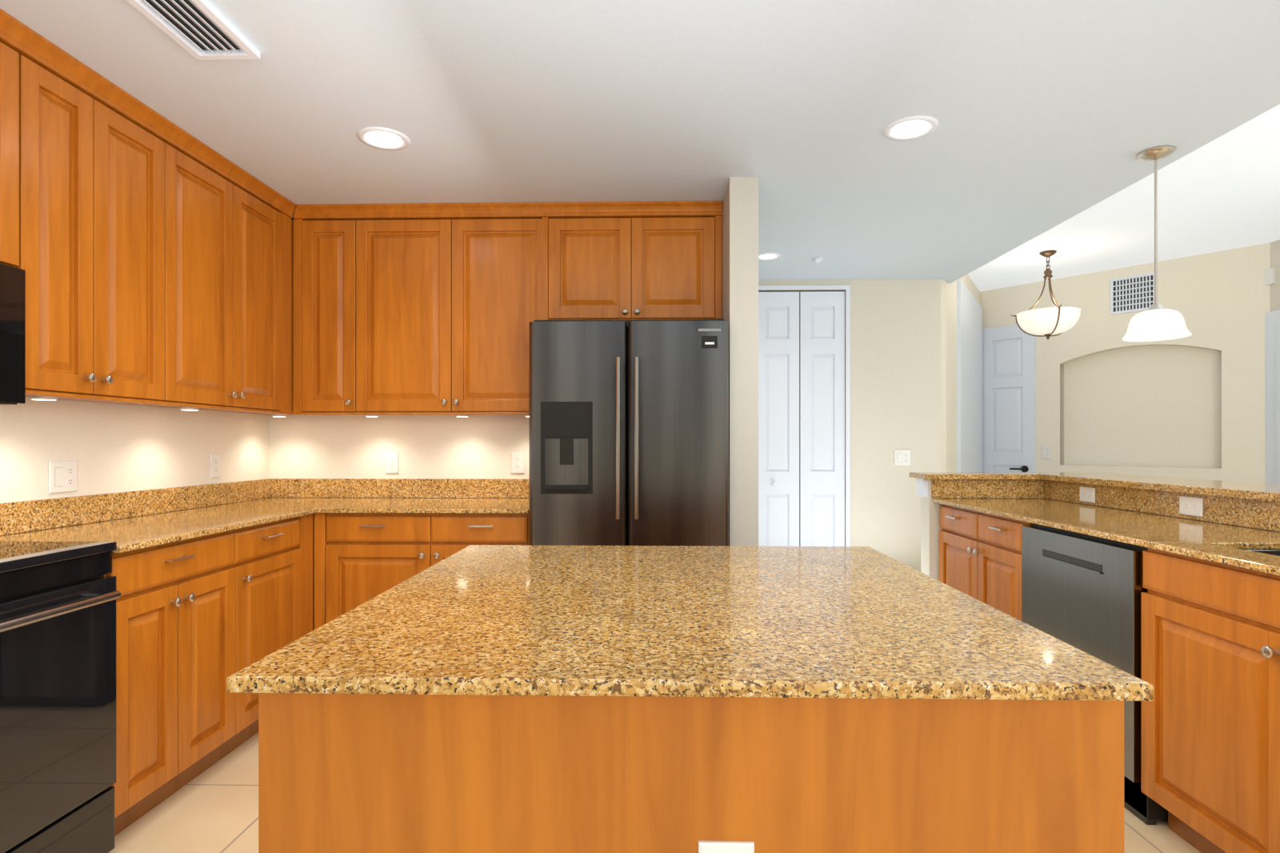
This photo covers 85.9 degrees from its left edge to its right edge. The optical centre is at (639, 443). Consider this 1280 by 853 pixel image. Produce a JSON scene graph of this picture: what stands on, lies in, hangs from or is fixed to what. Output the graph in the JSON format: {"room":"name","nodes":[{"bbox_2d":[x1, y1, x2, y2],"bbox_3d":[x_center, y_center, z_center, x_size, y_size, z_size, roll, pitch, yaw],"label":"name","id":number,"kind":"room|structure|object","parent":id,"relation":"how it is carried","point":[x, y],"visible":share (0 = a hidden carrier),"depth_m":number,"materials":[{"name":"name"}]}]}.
{"room":"kitchen","nodes":[
{"label":"kitchen","id":0,"kind":"room"},
{"bbox_2d":[0,396,269,503],"bbox_3d":[-2.211,0.007,0.409,0.150,2.415,7.110,0,0,1],"label":"wall","id":1,"kind":"structure","parent":0,"point":[116,447],"depth_m":2.76,"materials":[{"name":"beige paint"}]},
{"bbox_2d":[48,460,77,493],"bbox_3d":[-2.079,0.120,2.477,0.009,0.115,0.117,0,0,1],"label":"outlet","id":2,"kind":"object","parent":1,"relation":"attached to","point":[62,476],"depth_m":2.48,"materials":[{"name":"white plastic"}]},
{"bbox_2d":[0,8,295,414],"bbox_3d":[-1.930,-0.672,1.919,0.333,1.055,3.154,0,0,1],"label":"upper cabinet","id":3,"kind":"object","parent":1,"relation":"attached to","point":[158,267],"visible":0.98,"depth_m":2.42,"materials":[{"name":"brown wood"}]},
{"bbox_2d":[0,263,25,404],"bbox_3d":[-1.923,-0.308,1.623,0.362,0.393,0.754,0,0,1],"label":"microwave","id":4,"kind":"object","parent":3,"relation":"attached to","point":[12,279],"visible":1,"depth_m":1.96,"materials":[{"name":"black"}]},
{"bbox_2d":[30,395,57,399],"bbox_3d":[-1.843,-0.147,2.101,0.186,0.017,0.182,0,0,1],"label":"recessed light","id":5,"kind":"object","parent":3,"relation":"attached to","point":[50,398],"depth_m":2.19,"materials":[{"name":"white plastic"}]},
{"bbox_2d":[180,406,199,410],"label":"recessed light","id":6,"kind":"object","parent":3,"relation":"attached to","point":[183,408],"depth_m":2.88,"materials":[{"name":"white plastic"}]},
{"bbox_2d":[272,413,286,416],"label":"recessed light","id":7,"kind":"object","parent":3,"relation":"attached to","point":[273,414],"depth_m":3.61,"materials":[{"name":"white plastic"}]},
{"bbox_2d":[209,453,219,477],"bbox_3d":[-2.059,0.109,3.324,0.009,0.114,0.072,0,0,1],"label":"outlet","id":8,"kind":"object","parent":1,"relation":"attached to","point":[214,458],"depth_m":3.33,"materials":[{"name":"white plastic"}]},
{"bbox_2d":[0,478,528,535],"bbox_3d":[-1.314,0.247,2.059,1.558,0.104,3.463,0,0,1],"label":"backsplash","id":9,"kind":"structure","parent":1,"relation":"attached to","point":[30,515],"depth_m":3.35,"materials":[{"name":"stone"}]},
{"bbox_2d":[269,414,528,478],"bbox_3d":[-0.814,0.007,3.856,2.474,2.415,0.150,0,0,1],"label":"wall","id":10,"kind":"structure","parent":0,"point":[427,446],"depth_m":3.79,"materials":[{"name":"beige paint"}]},
{"bbox_2d":[384,452,398,473],"bbox_3d":[-1.366,0.108,3.789,0.071,0.114,0.009,0,0,1],"label":"outlet","id":11,"kind":"object","parent":10,"relation":"attached to","point":[391,462],"depth_m":3.79,"materials":[{"name":"white plastic"}]},
{"bbox_2d":[238,200,723,415],"bbox_3d":[-0.820,-0.672,3.605,2.470,1.055,0.348,0,0,1],"label":"upper cabinet","id":12,"kind":"object","parent":10,"relation":"attached to","point":[394,311],"visible":0.95,"depth_m":3.47,"materials":[{"name":"brown wood"}]},
{"bbox_2d":[364,414,378,416],"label":"recessed light","id":13,"kind":"object","parent":12,"relation":"attached to","point":[372,415],"depth_m":3.61,"materials":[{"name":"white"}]},
{"bbox_2d":[456,414,468,416],"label":"recessed light","id":14,"kind":"object","parent":12,"relation":"attached to","point":[457,415],"depth_m":3.60,"materials":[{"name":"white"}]},
{"bbox_2d":[511,452,523,473],"bbox_3d":[-0.670,0.107,3.772,0.066,0.114,0.009,0,0,1],"label":"outlet","id":15,"kind":"object","parent":10,"relation":"attached to","point":[517,458],"depth_m":3.77,"materials":[{"name":"white plastic"}]},
{"bbox_2d":[0,0,1279,283],"bbox_3d":[-0.048,-1.387,0.908,4.549,0.375,8.614,0,0,1],"label":"ceiling","id":16,"kind":"structure","parent":0,"point":[1045,110],"depth_m":2.38,"materials":[{"name":"white paint"}]},
{"bbox_2d":[126,0,260,59],"bbox_3d":[-1.270,-1.190,1.846,0.196,0.020,0.539,0,0,1],"label":"ceiling vent","id":17,"kind":"object","parent":16,"relation":"in","point":[198,26],"visible":1,"depth_m":1.97,"materials":[{"name":"white metal"}]},
{"bbox_2d":[356,127,410,150],"bbox_3d":[-1.008,-1.196,2.709,0.198,0.008,0.198,0,0,1],"label":"recessed light","id":18,"kind":"object","parent":16,"relation":"in","point":[380,138],"visible":1,"depth_m":2.70,"materials":[{"name":"white paint"}]},
{"bbox_2d":[758,252,781,259],"bbox_3d":[0.821,-1.196,4.410,0.168,0.008,0.168,0,0,1],"label":"recessed light","id":19,"kind":"object","parent":16,"relation":"in","point":[763,256],"visible":0.9,"depth_m":4.41,"materials":[{"name":"white paint"}]},
{"bbox_2d":[812,256,822,263],"bbox_3d":[1.153,-1.184,4.468,0.060,0.032,0.060,0,0,1],"label":"smoke detector","id":20,"kind":"object","parent":16,"relation":"attached to","point":[817,260],"visible":1,"depth_m":4.45,"materials":[{"name":"white paint"}]},
{"bbox_2d":[883,116,938,140],"bbox_3d":[1.029,-1.196,2.619,0.198,0.008,0.198,0,0,1],"label":"recessed light","id":21,"kind":"object","parent":16,"relation":"in","point":[913,127],"visible":1,"depth_m":2.61,"materials":[{"name":"white paint"}]},
{"bbox_2d":[1121,144,1191,341],"bbox_3d":[2.126,-0.818,2.835,0.231,0.765,0.231,0,0,1],"label":"pendant light","id":22,"kind":"object","parent":16,"relation":"hanging from","point":[1157,323],"visible":1,"depth_m":2.81,"materials":[{"name":"white glass"}]},
{"bbox_2d":[108,732,1201,852],"bbox_3d":[1.313,1.265,2.269,7.205,0.100,11.400,0,0,1],"label":"floor","id":23,"kind":"structure","parent":0,"point":[217,811],"depth_m":2.20,"materials":[{"name":"tile"}]},
{"bbox_2d":[0,540,120,852],"bbox_3d":[-1.771,0.750,1.619,0.614,0.930,0.766,0,0,1],"label":"stove","id":24,"kind":"object","parent":23,"relation":"on","point":[58,603],"visible":1,"depth_m":1.80,"materials":[{"name":"black metal"}]},
{"bbox_2d":[104,513,312,835],"bbox_3d":[-1.808,0.768,1.766,0.584,0.894,2.854,0,0,1],"label":"base cabinet","id":25,"kind":"object","parent":23,"relation":"on","point":[192,614],"visible":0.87,"depth_m":2.38,"materials":[{"name":"brown wood"}]},
{"bbox_2d":[0,497,528,552],"bbox_3d":[-1.314,0.310,2.059,1.558,0.020,3.463,0,0,1],"label":"countertop","id":26,"kind":"structure","parent":25,"relation":"on","point":[144,531],"depth_m":2.88,"materials":[{"name":"stone"}]},
{"bbox_2d":[312,512,528,630],"bbox_3d":[-1.280,0.768,3.470,1.558,0.894,0.640,0,0,1],"label":"base cabinet","id":27,"kind":"object","parent":23,"relation":"on","point":[358,558],"visible":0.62,"depth_m":3.18,"materials":[{"name":"brown wood"}]},
{"bbox_2d":[528,319,728,545],"bbox_3d":[-0.044,0.331,3.364,0.892,1.769,0.756,0,0,1],"label":"refrigerator","id":28,"kind":"object","parent":23,"relation":"on","point":[629,426],"visible":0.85,"depth_m":3.05,"materials":[{"name":"black metal"}]},
{"bbox_2d":[258,692,1123,852],"bbox_3d":[0.072,0.769,1.465,1.127,0.892,1.153,0,0,1],"label":"base cabinet","id":29,"kind":"object","parent":23,"relation":"on","point":[338,773],"visible":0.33,"depth_m":0.90,"materials":[{"name":"brown wood"}]},
{"bbox_2d":[226,544,1154,700],"bbox_3d":[0.068,0.311,1.444,1.175,0.022,1.150,0,0,1],"label":"countertop","id":30,"kind":"structure","parent":29,"relation":"on","point":[652,621],"depth_m":1.08,"materials":[{"name":"stone"}]},
{"bbox_2d":[1021,523,1167,824],"bbox_3d":[1.866,0.770,2.520,0.588,0.890,0.680,0,0,1],"label":"dishwasher","id":31,"kind":"object","parent":23,"relation":"on","point":[1083,591],"visible":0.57,"depth_m":2.38,"materials":[{"name":"silver metal"}]},
{"bbox_2d":[939,504,1279,852],"bbox_3d":[1.858,0.768,2.018,0.620,0.894,3.426,0,0,1],"label":"base cabinet","id":32,"kind":"object","parent":23,"relation":"on","point":[1210,630],"visible":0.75,"depth_m":1.94,"materials":[{"name":"brown wood"}]},
{"bbox_2d":[932,498,1279,575],"bbox_3d":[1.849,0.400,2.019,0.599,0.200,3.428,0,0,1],"label":"countertop","id":33,"kind":"structure","parent":32,"relation":"on","point":[1257,550],"depth_m":2.40,"materials":[{"name":"stone"}]},
{"bbox_2d":[721,176,758,546],"bbox_3d":[0.494,0.008,4.094,0.129,2.415,1.979,0,0,1],"label":"wall pillar","id":34,"kind":"structure","parent":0,"point":[740,206],"depth_m":3.11,"materials":[{"name":"beige paint"}]},
{"bbox_2d":[758,279,946,571],"bbox_3d":[1.430,0.008,5.120,1.692,2.415,0.120,0,0,1],"label":"wall","id":35,"kind":"structure","parent":0,"point":[898,327],"depth_m":5.05,"materials":[{"name":"beige paint"}]},
{"bbox_2d":[758,284,850,546],"bbox_3d":[1.179,0.028,5.111,0.727,2.374,0.151,0,0,1],"label":"closet door","id":36,"kind":"structure","parent":35,"relation":"in","point":[802,334],"depth_m":5.07,"materials":[{"name":"white paint"}]},
{"bbox_2d":[894,449,910,465],"bbox_3d":[1.925,0.106,5.043,0.118,0.115,0.009,0,0,1],"label":"switch plate","id":37,"kind":"object","parent":35,"relation":"attached to","point":[902,457],"visible":1,"depth_m":5.04,"materials":[{"name":"white plastic"}]},
{"bbox_2d":[946,274,982,471],"bbox_3d":[2.824,-0.155,6.086,0.150,2.740,2.250,0,0,33],"label":"wall","id":38,"kind":"structure","parent":0,"point":[964,310],"depth_m":5.84,"materials":[{"name":"white paint"}]},
{"bbox_2d":[916,478,1278,580],"bbox_3d":[1.912,0.706,2.089,0.800,1.019,3.570,0,0,1],"label":"wall","id":39,"kind":"structure","parent":0,"point":[930,510],"depth_m":3.77,"materials":[{"name":"white paint"}]},
{"bbox_2d":[909,472,1279,502],"bbox_3d":[2.025,0.180,2.116,1.055,0.030,3.630,0,0,1],"label":"bar","id":40,"kind":"object","parent":39,"relation":"on","point":[1229,489],"visible":1,"depth_m":3.05,"materials":[{"name":"beige stone"}]},
{"bbox_2d":[931,479,1279,531],"bbox_3d":[1.860,0.247,2.030,0.620,0.103,3.450,0,0,1],"label":"backsplash","id":41,"kind":"structure","parent":39,"relation":"attached to","point":[1241,512],"depth_m":3.08,"materials":[{"name":"stone"}]},
{"bbox_2d":[1080,486,1095,503],"bbox_3d":[2.176,0.249,3.340,0.009,0.072,0.112,0,0,1],"label":"outlet","id":42,"kind":"object","parent":41,"relation":"attached to","point":[1087,494],"depth_m":3.34,"materials":[{"name":"white plastic"}]},
{"bbox_2d":[1179,496,1203,516],"bbox_3d":[2.161,0.246,2.693,0.009,0.072,0.117,0,0,1],"label":"outlet","id":43,"kind":"object","parent":41,"relation":"attached to","point":[1191,506],"depth_m":2.69,"materials":[{"name":"white plastic"}]},
{"bbox_2d":[968,104,1279,291],"bbox_3d":[3.587,-1.550,2.213,2.656,0.050,11.400,0,0,1],"label":"ceiling","id":44,"kind":"structure","parent":0,"point":[1224,194],"depth_m":4.69,"materials":[{"name":"white paint"}]},
{"bbox_2d":[1010,249,1080,339],"bbox_3d":[3.270,-1.174,5.465,0.477,0.702,0.489,0,0,1],"label":"dining pendant light","id":45,"kind":"object","parent":44,"relation":"hanging from","point":[1042,322],"visible":1,"depth_m":5.38,"materials":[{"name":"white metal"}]},
{"bbox_2d":[980,242,1270,483],"bbox_3d":[4.160,-0.155,6.119,0.140,2.740,2.378,0,0,-39],"label":"wall","id":46,"kind":"structure","parent":0,"point":[1194,406],"depth_m":5.82,"materials":[{"name":"beige paint"}]},
{"bbox_2d":[982,324,1035,471],"bbox_3d":[3.559,0.036,6.683,0.084,2.358,0.501,0,0,-39],"label":"door","id":47,"kind":"structure","parent":46,"relation":"attached to","point":[1009,354],"depth_m":6.68,"materials":[{"name":"white paint"}]},
{"bbox_2d":[1041,446,1050,458],"bbox_3d":[3.802,0.085,6.440,0.008,0.115,0.072,0,0,-39],"label":"switch plate","id":48,"kind":"object","parent":46,"relation":"attached to","point":[1046,450],"visible":1,"depth_m":6.44,"materials":[{"name":"white plastic"}]},
{"bbox_2d":[1110,272,1154,314],"bbox_3d":[4.233,-1.283,5.907,0.012,0.307,0.330,0,0,-39],"label":"air vent","id":49,"kind":"object","parent":46,"relation":"in","point":[1136,293],"visible":0.91,"depth_m":5.91,"materials":[{"name":"white metal"}]},
{"bbox_2d":[1265,239,1279,483],"bbox_3d":[4.746,-0.155,0.994,0.180,2.740,8.620,0,0,1],"label":"wall","id":50,"kind":"structure","parent":0,"point":[1272,318],"depth_m":5.19,"materials":[{"name":"white paint"}]},
{"bbox_2d":[1264,267,1275,285],"bbox_3d":[4.779,-1.265,5.225,0.020,0.120,0.080,0,0,1],"label":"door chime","id":51,"kind":"object","parent":50,"relation":"attached to","point":[1270,274],"visible":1,"depth_m":5.21,"materials":[{"name":"white plastic"}]}
]}

